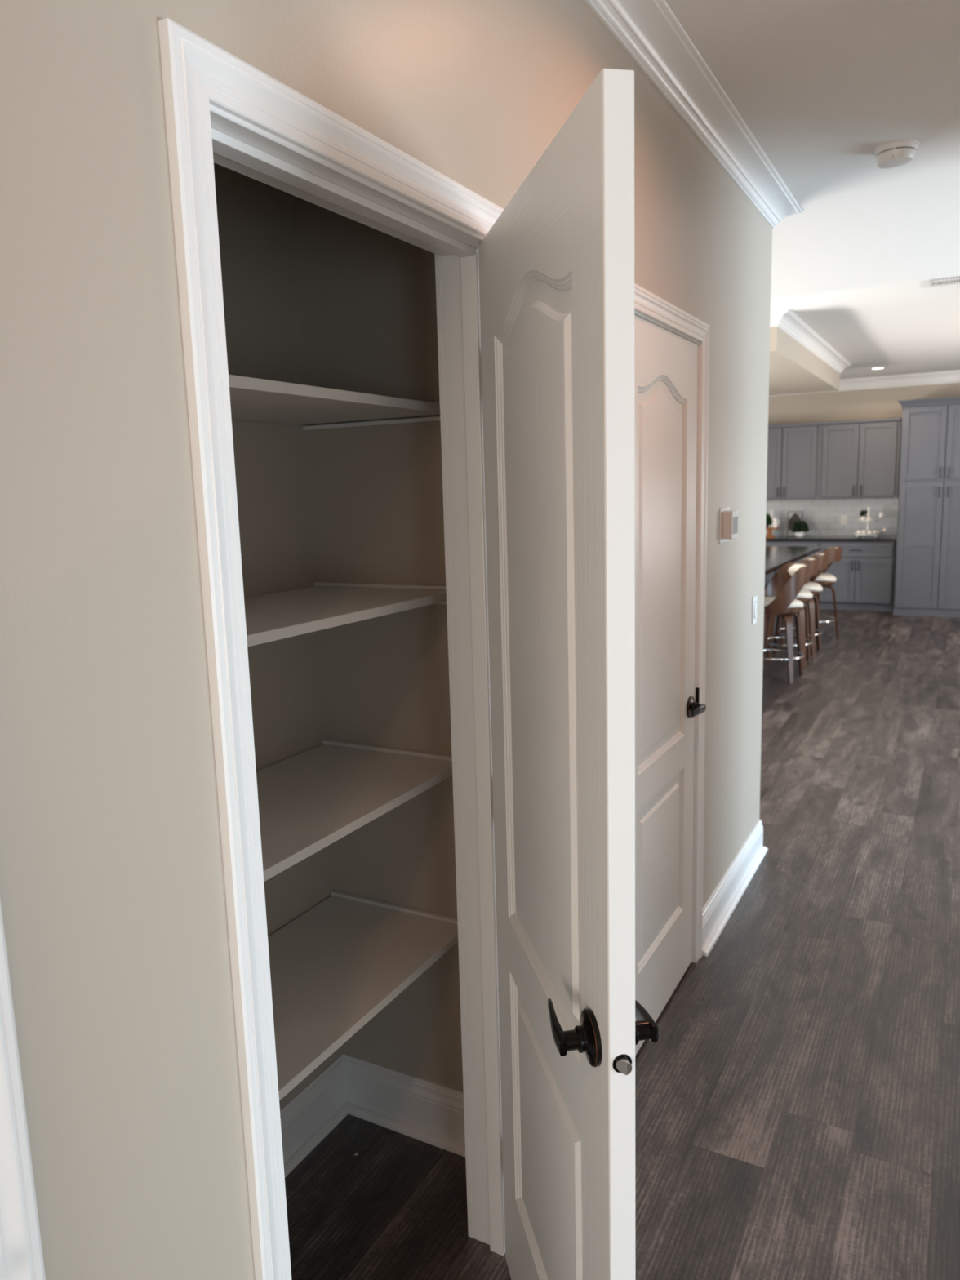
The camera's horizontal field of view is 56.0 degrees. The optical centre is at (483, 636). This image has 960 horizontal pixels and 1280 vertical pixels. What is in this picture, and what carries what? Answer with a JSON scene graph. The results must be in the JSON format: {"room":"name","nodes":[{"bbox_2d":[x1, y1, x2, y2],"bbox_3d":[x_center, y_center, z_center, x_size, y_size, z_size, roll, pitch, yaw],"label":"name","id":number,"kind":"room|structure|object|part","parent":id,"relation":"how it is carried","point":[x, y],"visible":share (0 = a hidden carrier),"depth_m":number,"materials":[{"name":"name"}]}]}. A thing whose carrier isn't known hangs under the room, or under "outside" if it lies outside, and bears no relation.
{"room":"hallway","nodes":[
{"label":"hallway","id":0,"kind":"room"},
{"bbox_2d":[213,162,342,1109],"bbox_3d":[-0.734,0.014,1.734,0.100,2.696,1.386,3,10,28],"label":"wall","id":1,"kind":"structure","parent":0,"point":[256,220],"depth_m":2.07,"materials":[{"name":"beige paint"}]},
{"bbox_2d":[228,373,439,431],"bbox_3d":[-0.524,-0.412,1.545,0.402,0.040,1.184,3,10,28],"label":"shelf","id":2,"kind":"object","parent":1,"relation":"attached to","point":[256,399],"visible":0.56,"depth_m":1.75,"materials":[{"name":"white paint"}]},
{"bbox_2d":[244,582,446,647],"bbox_3d":[-0.513,-0.014,1.609,0.402,0.040,1.184,3,10,28],"label":"shelf","id":3,"kind":"object","parent":1,"relation":"attached to","point":[277,615],"visible":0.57,"depth_m":1.81,"materials":[{"name":"white paint"}]},
{"bbox_2d":[256,739,452,881],"bbox_3d":[-0.502,0.378,1.672,0.402,0.040,1.184,3,10,28],"label":"shelf","id":4,"kind":"object","parent":1,"relation":"attached to","point":[309,800],"visible":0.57,"depth_m":1.90,"materials":[{"name":"white paint"}]},
{"bbox_2d":[267,889,457,1100],"bbox_3d":[-0.491,0.776,1.736,0.402,0.040,1.184,3,10,28],"label":"shelf","id":5,"kind":"object","parent":1,"relation":"attached to","point":[335,966],"visible":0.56,"depth_m":1.97,"materials":[{"name":"white paint"}]},
{"bbox_2d":[293,195,463,1093],"bbox_3d":[-0.154,-0.068,2.144,0.525,2.696,0.100,3,10,28],"label":"wall","id":6,"kind":"structure","parent":0,"point":[367,295],"depth_m":2.12,"materials":[{"name":"beige paint"}]},
{"bbox_2d":[0,0,772,1279],"bbox_3d":[-0.741,0.228,0.407,0.115,2.696,7.932,3,10,28],"label":"wall","id":7,"kind":"structure","parent":0,"point":[113,898],"depth_m":0.97,"materials":[{"name":"beige paint"}]},
{"bbox_2d":[0,900,45,1279],"bbox_3d":[-0.682,0.503,0.529,0.131,2.110,0.818,3,10,28],"label":"door frame","id":8,"kind":"structure","parent":7,"relation":"attached to","point":[21,1257],"depth_m":0.85,"materials":[{"name":"white paint"}]},
{"bbox_2d":[158,17,505,1279],"bbox_3d":[-0.164,0.335,1.488,0.143,2.110,0.818,3,10,28],"label":"door frame","id":9,"kind":"structure","parent":7,"relation":"attached to","point":[220,108],"depth_m":1.17,"materials":[{"name":"white paint"}]},
{"bbox_3d":[-0.289,0.396,1.129,0.016,2.110,0.058,3,10,28],"label":"casing","id":10,"kind":"part","parent":9,"relation":"part of","materials":[{"name":"white paint"}]},
{"bbox_3d":[-0.137,-0.674,1.296,0.016,0.058,0.818,3,10,28],"label":"casing","id":11,"kind":"part","parent":9,"relation":"part of","materials":[{"name":"white paint"}]},
{"bbox_2d":[280,1053,465,1177],"bbox_3d":[-0.420,1.286,1.796,0.525,0.147,1.169,3,10,28],"label":"baseboard","id":12,"kind":"structure","parent":7,"relation":"attached to","point":[425,1111],"depth_m":2.31,"materials":[{"name":"white paint"}]},
{"bbox_2d":[478,68,658,1279],"bbox_3d":[0.102,0.365,1.425,0.133,2.032,0.704,-3,9,-11],"label":"door","id":13,"kind":"structure","parent":7,"relation":"in","point":[557,264],"depth_m":1.22,"materials":[{"name":"white paint"}]},
{"bbox_3d":[0.100,0.513,1.200,0.028,0.025,0.106,-3,9,-11],"label":"lever","id":14,"kind":"part","parent":13,"relation":"part of","materials":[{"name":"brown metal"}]},
{"bbox_3d":[0.203,0.507,1.220,0.028,0.025,0.106,-3,9,-11],"label":"lever","id":15,"kind":"part","parent":13,"relation":"part of","materials":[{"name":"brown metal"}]},
{"bbox_2d":[634,314,706,1055],"bbox_3d":[0.535,0.157,2.643,0.084,2.032,0.694,3,10,28],"label":"door","id":16,"kind":"structure","parent":7,"relation":"in","point":[666,362],"depth_m":2.65,"materials":[{"name":"white paint"}]},
{"bbox_3d":[0.699,0.194,2.954,0.012,0.058,0.008,3,10,28],"label":"strike plate","id":17,"kind":"part","parent":16,"relation":"part of","materials":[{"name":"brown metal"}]},
{"bbox_3d":[0.674,0.232,2.851,0.028,0.025,0.106,3,10,28],"label":"lever","id":18,"kind":"part","parent":16,"relation":"part of","materials":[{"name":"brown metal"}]},
{"bbox_2d":[634,283,709,963],"bbox_3d":[0.484,0.129,2.659,0.131,2.110,0.816,3,10,28],"label":"door frame","id":19,"kind":"structure","parent":7,"relation":"attached to","point":[648,306],"depth_m":2.88,"materials":[{"name":"white paint"}]},
{"bbox_3d":[0.506,-0.881,2.469,0.016,0.058,0.816,3,10,28],"label":"casing","id":20,"kind":"part","parent":19,"relation":"part of","materials":[{"name":"white paint"}]},
{"bbox_3d":[0.714,0.074,2.960,0.016,2.110,0.058,3,10,28],"label":"casing","id":21,"kind":"part","parent":19,"relation":"part of","materials":[{"name":"white paint"}]},
{"bbox_2d":[584,0,803,228],"bbox_3d":[-2.858,-1.199,1.373,5.100,0.070,8.032,3,10,28],"label":"crown molding","id":22,"kind":"structure","parent":7,"relation":"attached to","point":[649,31],"depth_m":2.44,"materials":[{"name":"white paint"}]},
{"bbox_2d":[719,506,737,543],"bbox_3d":[0.861,-0.391,3.157,0.040,0.124,0.132,3,10,28],"label":"thermostat","id":23,"kind":"object","parent":7,"relation":"attached to","point":[728,520],"visible":1,"depth_m":3.12,"materials":[{"name":"white plastic"}]},
{"bbox_3d":[0.845,-0.392,3.166,0.004,0.124,0.132,3,10,28],"label":"wall plate","id":24,"kind":"part","parent":23,"relation":"part of","materials":[{"name":"white plastic"}]},
{"bbox_2d":[751,595,756,625],"bbox_3d":[1.104,-0.110,3.673,0.010,0.114,0.070,3,10,28],"label":"light switch","id":25,"kind":"object","parent":7,"relation":"attached to","point":[754,597],"visible":1,"depth_m":3.66,"materials":[{"name":"white plastic"}]},
{"bbox_2d":[284,608,959,1279],"bbox_3d":[1.022,0.920,4.672,9.268,0.120,17.030,3,10,28],"label":"floor","id":26,"kind":"structure","parent":0,"point":[797,1091],"depth_m":2.56,"materials":[{"name":"grey wood"}]},
{"bbox_2d":[764,569,782,635],"bbox_3d":[2.128,-0.264,8.709,0.934,0.876,3.700,3,10,28],"label":"kitchen island","id":27,"kind":"object","parent":26,"relation":"on","point":[767,577],"visible":0.02,"depth_m":9.17,"materials":[{"name":"grey paint"}]},
{"bbox_2d":[764,546,821,575],"bbox_3d":[2.230,-0.712,8.586,1.285,0.040,4.020,3,10,28],"label":"island countertop","id":28,"kind":"structure","parent":27,"relation":"on","point":[775,557],"depth_m":9.03,"materials":[{"name":"black stone"}]},
{"bbox_2d":[763,562,811,683],"bbox_3d":[2.473,-0.128,7.570,0.492,0.950,0.492,3,10,28],"label":"counter stool","id":29,"kind":"object","parent":26,"relation":"on","point":[781,591],"visible":0.76,"depth_m":7.38,"materials":[{"name":"brown wood"}]},
{"bbox_3d":[2.426,0.046,7.730,0.060,0.558,0.240,-4,9,-12],"label":"leg","id":30,"kind":"part","parent":29,"relation":"part of","materials":[{"name":"brown wood"}]},
{"bbox_3d":[2.447,-0.284,7.539,0.432,0.077,0.424,-1,9,5],"label":"seat","id":31,"kind":"part","parent":29,"relation":"part of","materials":[{"name":"beige leather"}]},
{"bbox_3d":[2.487,0.088,7.460,0.060,0.558,0.240,-4,9,-12],"label":"leg","id":32,"kind":"part","parent":29,"relation":"part of","materials":[{"name":"brown wood"}]},
{"bbox_3d":[2.495,-0.402,7.516,0.421,0.393,0.500,-1,9,5],"label":"backrest","id":33,"kind":"part","parent":29,"relation":"part of","materials":[{"name":"brown wood"}]},
{"bbox_3d":[2.593,0.058,7.625,0.240,0.558,0.060,-4,9,-12],"label":"leg","id":34,"kind":"part","parent":29,"relation":"part of","materials":[{"name":"brown wood"}]},
{"bbox_2d":[762,556,819,667],"bbox_3d":[2.768,-0.235,8.183,0.493,0.950,0.498,3,10,28],"label":"counter stool","id":35,"kind":"object","parent":26,"relation":"on","point":[805,596],"visible":0.55,"depth_m":8.08,"materials":[{"name":"brown wood"}]},
{"bbox_3d":[2.626,-0.031,8.173,0.240,0.558,0.060,-5,10,-19],"label":"leg","id":36,"kind":"part","parent":35,"relation":"part of","materials":[{"name":"brown wood"}]},
{"bbox_3d":[2.711,-0.061,8.349,0.060,0.558,0.240,-5,10,-19],"label":"leg","id":37,"kind":"part","parent":35,"relation":"part of","materials":[{"name":"brown wood"}]},
{"bbox_3d":[2.805,-0.022,8.088,0.060,0.558,0.240,-5,10,-19],"label":"leg","id":38,"kind":"part","parent":35,"relation":"part of","materials":[{"name":"brown wood"}]},
{"bbox_3d":[2.748,-0.393,8.162,0.432,0.077,0.424,3,10,24],"label":"seat","id":39,"kind":"part","parent":35,"relation":"part of","materials":[{"name":"beige leather"}]},
{"bbox_3d":[2.890,-0.053,8.265,0.240,0.558,0.060,-5,10,-19],"label":"leg","id":40,"kind":"part","parent":35,"relation":"part of","materials":[{"name":"brown wood"}]},
{"bbox_3d":[2.792,-0.508,8.122,0.421,0.393,0.500,3,10,24],"label":"backrest","id":41,"kind":"part","parent":35,"relation":"part of","materials":[{"name":"brown wood"}]},
{"bbox_2d":[765,541,819,604],"bbox_3d":[4.034,-0.849,12.021,0.878,0.876,0.649,3,10,28],"label":"base cabinet","id":42,"kind":"object","parent":26,"relation":"on","point":[767,543],"visible":0.03,"depth_m":11.64,"materials":[{"name":"grey paint"}]},
{"bbox_3d":[3.890,-1.133,11.721,0.838,0.160,0.020,3,10,28],"label":"drawer","id":43,"kind":"part","parent":42,"relation":"part of","materials":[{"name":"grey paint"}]},
{"bbox_2d":[773,552,829,656],"bbox_3d":[3.047,-0.325,8.693,0.493,0.950,0.499,3,10,28],"label":"counter stool","id":44,"kind":"object","parent":26,"relation":"on","point":[815,588],"visible":0.44,"depth_m":8.54,"materials":[{"name":"brown wood"}]},
{"bbox_3d":[2.904,-0.122,8.691,0.240,0.558,0.060,-4,10,-16],"label":"leg","id":45,"kind":"part","parent":44,"relation":"part of","materials":[{"name":"brown wood"}]},
{"bbox_3d":[2.998,-0.152,8.863,0.060,0.558,0.240,-4,10,-16],"label":"leg","id":46,"kind":"part","parent":44,"relation":"part of","materials":[{"name":"brown wood"}]},
{"bbox_3d":[3.078,-0.112,8.598,0.060,0.558,0.240,-4,10,-16],"label":"leg","id":47,"kind":"part","parent":44,"relation":"part of","materials":[{"name":"brown wood"}]},
{"bbox_3d":[3.028,-0.483,8.674,0.432,0.077,0.424,3,10,26],"label":"seat","id":48,"kind":"part","parent":44,"relation":"part of","materials":[{"name":"beige leather"}]},
{"bbox_3d":[3.172,-0.142,8.769,0.240,0.558,0.060,-4,10,-16],"label":"leg","id":49,"kind":"part","parent":44,"relation":"part of","materials":[{"name":"brown wood"}]},
{"bbox_3d":[3.071,-0.598,8.632,0.421,0.393,0.500,3,10,26],"label":"backrest","id":50,"kind":"part","parent":44,"relation":"part of","materials":[{"name":"brown wood"}]},
{"bbox_2d":[790,546,842,638],"bbox_3d":[3.495,-0.465,9.488,0.493,0.950,0.493,-6,10,-28],"label":"counter stool","id":51,"kind":"object","parent":26,"relation":"on","point":[824,580],"visible":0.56,"depth_m":9.30,"materials":[{"name":"brown wood"}]},
{"bbox_3d":[3.546,-0.293,9.647,0.060,0.558,0.240,3,10,28],"label":"leg","id":52,"kind":"part","parent":51,"relation":"part of","materials":[{"name":"brown wood"}]},
{"bbox_3d":[3.470,-0.623,9.469,0.432,0.077,0.424,3,10,28],"label":"seat","id":53,"kind":"part","parent":51,"relation":"part of","materials":[{"name":"beige leather"}]},
{"bbox_3d":[3.511,-0.738,9.426,0.421,0.393,0.500,3,10,28],"label":"backrest","id":54,"kind":"part","parent":51,"relation":"part of","materials":[{"name":"brown wood"}]},
{"bbox_3d":[3.602,-0.265,9.459,0.240,0.558,0.060,3,10,28],"label":"leg","id":55,"kind":"part","parent":51,"relation":"part of","materials":[{"name":"brown wood"}]},
{"bbox_2d":[818,541,896,611],"bbox_3d":[4.808,-0.804,11.605,0.878,0.876,0.649,3,10,28],"label":"base cabinet","id":56,"kind":"object","parent":26,"relation":"on","point":[864,574],"visible":0.87,"depth_m":11.32,"materials":[{"name":"grey paint"}]},
{"bbox_2d":[765,535,896,542],"bbox_3d":[3.913,-1.308,12.009,2.948,0.040,0.644,3,10,28],"label":"countertop","id":57,"kind":"structure","parent":56,"relation":"on","point":[777,538],"depth_m":11.51,"materials":[{"name":"black stone"}]},
{"bbox_2d":[768,509,775,536],"bbox_3d":[3.880,-1.535,12.164,0.110,0.360,0.110,3,10,28],"label":"vase","id":58,"kind":"object","parent":57,"relation":"on","point":[771,511],"visible":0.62,"depth_m":12.13,"materials":[{"name":"white ceramic"}]},
{"bbox_2d":[765,527,779,537],"bbox_3d":[3.791,-1.383,11.962,0.240,0.130,0.240,3,10,28],"label":"cake stand","id":59,"kind":"object","parent":57,"relation":"on","point":[769,535],"visible":0.87,"depth_m":11.92,"materials":[{"name":"brown wood"}]},
{"bbox_2d":[765,513,773,527],"bbox_3d":[3.739,-1.549,11.968,0.190,0.197,0.171,-4,10,-17],"label":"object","id":60,"kind":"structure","parent":59,"relation":"on","point":[768,518],"depth_m":11.93,"materials":[{"name":"green plant"}]},
{"bbox_3d":[3.789,-1.438,11.954,0.240,0.020,0.240,3,10,28],"label":"plate","id":61,"kind":"part","parent":59,"relation":"part of","materials":[{"name":"brown wood"}]},
{"bbox_2d":[772,517,778,527],"bbox_3d":[3.839,-1.502,11.887,0.066,0.125,0.082,-7,10,-29],"label":"pitcher","id":62,"kind":"object","parent":59,"relation":"on","point":[775,524],"visible":1,"depth_m":11.87,"materials":[{"name":"white ceramic"}]},
{"bbox_2d":[786,511,803,536],"bbox_3d":[4.144,-1.503,12.014,0.196,0.330,0.080,3,10,28],"label":"picture frame","id":63,"kind":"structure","parent":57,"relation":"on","point":[794,517],"depth_m":12.01,"materials":[{"name":"grey wood"}]},
{"bbox_2d":[791,520,808,537],"bbox_3d":[4.136,-1.418,11.790,0.227,0.234,0.238,-2,9,-5],"label":"potted herb","id":64,"kind":"object","parent":57,"relation":"on","point":[799,532],"visible":1,"depth_m":11.75,"materials":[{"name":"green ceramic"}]},
{"bbox_2d":[853,506,883,537],"bbox_3d":[4.862,-1.454,11.410,0.352,0.384,0.352,3,10,28],"label":"tiered tray","id":65,"kind":"object","parent":57,"relation":"on","point":[877,534],"visible":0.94,"depth_m":11.35,"materials":[{"name":"white ceramic"}]},
{"bbox_2d":[859,510,867,519],"bbox_3d":[4.846,-1.552,11.486,0.122,0.134,0.134,3,10,28],"label":"fern","id":66,"kind":"object","parent":65,"relation":"on","point":[864,513],"visible":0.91,"depth_m":11.47,"materials":[{"name":"green plant"}]},
{"bbox_2d":[873,512,884,519],"bbox_3d":[4.980,-1.526,11.368,0.067,0.083,0.116,-8,11,-33],"label":"pitcher","id":67,"kind":"object","parent":65,"relation":"on","point":[881,514],"visible":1,"depth_m":11.33,"materials":[{"name":"white ceramic"}]},
{"bbox_3d":[4.489,-0.721,11.466,0.416,0.550,0.020,3,10,28],"label":"door","id":68,"kind":"part","parent":56,"relation":"part of","materials":[{"name":"grey paint"}]},
{"bbox_3d":[4.664,-1.088,11.305,0.838,0.160,0.020,3,10,28],"label":"drawer","id":69,"kind":"part","parent":56,"relation":"part of","materials":[{"name":"grey paint"}]},
{"bbox_3d":[4.860,-0.699,11.266,0.416,0.550,0.020,3,10,28],"label":"door","id":70,"kind":"part","parent":56,"relation":"part of","materials":[{"name":"grey paint"}]},
{"bbox_2d":[893,396,959,617],"bbox_3d":[5.556,-1.552,10.907,1.057,2.533,0.920,3,10,28],"label":"tall cabinet","id":71,"kind":"object","parent":26,"relation":"on","point":[927,570],"visible":1,"depth_m":10.61,"materials":[{"name":"grey paint"}]},
{"bbox_3d":[5.166,-1.084,10.720,0.456,1.490,0.020,3,10,28],"label":"door","id":72,"kind":"part","parent":71,"relation":"part of","materials":[{"name":"grey paint"}]},
{"bbox_3d":[5.134,-2.261,10.531,0.456,0.830,0.020,3,10,28],"label":"door","id":73,"kind":"part","parent":71,"relation":"part of","materials":[{"name":"grey paint"}]},
{"bbox_3d":[5.522,-2.769,10.711,1.057,0.068,0.919,3,10,28],"label":"cornice","id":74,"kind":"part","parent":71,"relation":"part of","materials":[{"name":"grey paint"}]},
{"bbox_3d":[5.575,-1.060,10.500,0.454,1.490,0.020,3,10,28],"label":"door","id":75,"kind":"part","parent":71,"relation":"part of","materials":[{"name":"grey paint"}]},
{"bbox_3d":[5.543,-2.237,10.311,0.454,0.830,0.020,3,10,28],"label":"door","id":76,"kind":"part","parent":71,"relation":"part of","materials":[{"name":"grey paint"}]},
{"bbox_2d":[795,531,804,537],"bbox_3d":[4.134,-1.339,11.806,0.120,0.074,0.120,3,10,28],"label":"pot","id":77,"kind":"object","parent":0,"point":[797,534],"depth_m":11.76,"materials":[{"name":"white ceramic"}]},
{"bbox_2d":[664,0,959,379],"bbox_3d":[0.930,-1.966,4.215,9.240,0.334,17.030,3,10,28],"label":"ceiling","id":78,"kind":"structure","parent":0,"point":[819,85],"depth_m":2.98,"materials":[{"name":"white paint"}]},
{"bbox_2d":[768,326,839,395],"bbox_3d":[1.998,-2.690,9.132,2.557,0.282,3.650,3,10,28],"label":"ceiling","id":79,"kind":"structure","parent":78,"relation":"attached to","point":[793,368],"depth_m":8.51,"materials":[{"name":"beige paint"}]},
{"bbox_2d":[770,308,851,373],"bbox_3d":[2.042,-2.777,9.093,2.664,0.100,3.863,3,10,28],"label":"crown molding","id":80,"kind":"structure","parent":78,"relation":"attached to","point":[786,320],"depth_m":7.85,"materials":[{"name":"white paint"}]},
{"bbox_3d":[1.151,-2.491,7.464,2.664,0.100,0.106,3,10,28],"label":"moulding","id":81,"kind":"part","parent":80,"relation":"part of","materials":[{"name":"white paint"}]},
{"bbox_2d":[870,367,885,369],"bbox_3d":[4.587,-3.123,10.505,0.168,0.004,0.168,3,10,28],"label":"recessed light","id":82,"kind":"object","parent":78,"relation":"in","point":[873,368],"visible":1,"depth_m":10.51,"materials":[{"name":"white plastic"}]},
{"bbox_2d":[873,139,919,168],"bbox_3d":[1.358,-1.583,2.975,0.140,0.052,0.140,3,10,28],"label":"smoke detector","id":83,"kind":"object","parent":78,"relation":"attached to","point":[891,154],"visible":1,"depth_m":2.94,"materials":[{"name":"white plastic"}]},
{"bbox_2d":[920,275,959,288],"bbox_3d":[3.175,-2.336,5.857,0.600,0.008,0.380,3,10,28],"label":"ceiling vent","id":84,"kind":"object","parent":78,"relation":"in","point":[951,281],"visible":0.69,"depth_m":6.00,"materials":[{"name":"white plastic"}]},
{"bbox_2d":[768,382,959,425],"bbox_3d":[4.980,-1.915,11.760,9.240,3.010,0.120,3,10,28],"label":"wall","id":85,"kind":"structure","parent":0,"point":[872,403],"depth_m":11.64,"materials":[{"name":"beige paint"}]},
{"bbox_2d":[766,422,820,500],"bbox_3d":[3.977,-2.308,11.963,0.934,0.978,0.359,3,10,28],"label":"upper cabinet","id":86,"kind":"object","parent":85,"relation":"attached to","point":[793,449],"visible":0.77,"depth_m":11.77,"materials":[{"name":"grey paint"}]},
{"bbox_3d":[3.719,-2.291,11.946,0.425,0.898,0.020,3,10,28],"label":"door","id":87,"kind":"part","parent":86,"relation":"part of","materials":[{"name":"grey paint"}]},
{"bbox_3d":[3.970,-2.777,11.899,0.934,0.033,0.333,3,10,28],"label":"cornice","id":88,"kind":"part","parent":86,"relation":"part of","materials":[{"name":"grey paint"}]},
{"bbox_3d":[4.103,-2.268,11.740,0.425,0.898,0.020,3,10,28],"label":"door","id":89,"kind":"part","parent":86,"relation":"part of","materials":[{"name":"grey paint"}]},
{"bbox_2d":[765,497,897,535],"bbox_3d":[4.233,-1.605,12.148,2.550,0.482,0.011,3,10,28],"label":"backsplash","id":90,"kind":"structure","parent":85,"relation":"attached to","point":[822,517],"depth_m":11.92,"materials":[{"name":"grey tile"}]},
{"bbox_2d":[840,515,847,524],"bbox_3d":[4.737,-1.541,11.872,0.080,0.124,0.008,3,10,28],"label":"wall outlet","id":91,"kind":"object","parent":90,"relation":"attached to","point":[843,517],"visible":1,"depth_m":11.87,"materials":[{"name":"white plastic"}]},
{"bbox_2d":[818,417,902,499],"bbox_3d":[4.799,-2.260,11.521,0.932,0.978,0.359,3,10,28],"label":"upper cabinet","id":92,"kind":"object","parent":85,"relation":"attached to","point":[860,459],"visible":0.97,"depth_m":11.38,"materials":[{"name":"grey paint"}]},
{"bbox_3d":[4.542,-2.242,11.504,0.424,0.898,0.020,3,10,28],"label":"door","id":93,"kind":"part","parent":92,"relation":"part of","materials":[{"name":"grey paint"}]},
{"bbox_3d":[4.793,-2.729,11.457,0.932,0.033,0.333,3,10,28],"label":"cornice","id":94,"kind":"part","parent":92,"relation":"part of","materials":[{"name":"grey paint"}]},
{"bbox_3d":[4.925,-2.220,11.298,0.424,0.898,0.020,3,10,28],"label":"door","id":95,"kind":"part","parent":92,"relation":"part of","materials":[{"name":"grey paint"}]},
{"bbox_2d":[770,369,959,395],"bbox_3d":[4.891,-3.217,11.452,9.000,0.136,0.100,3,10,28],"label":"crown molding","id":96,"kind":"structure","parent":85,"relation":"attached to","point":[949,376],"depth_m":11.30,"materials":[{"name":"white paint"}]},
{"bbox_3d":[-1.086,-0.497,4.976,4.885,2.696,0.115,3,10,28],"label":"wall","id":97,"kind":"structure","parent":0,"visible":0},
{"bbox_2d":[702,819,768,956],"bbox_3d":[-1.190,0.830,4.770,5.034,0.147,1.043,3,10,28],"label":"baseboard","id":98,"kind":"structure","parent":97,"relation":"attached to","point":[718,908],"depth_m":3.50,"materials":[{"name":"white paint"}]}
]}

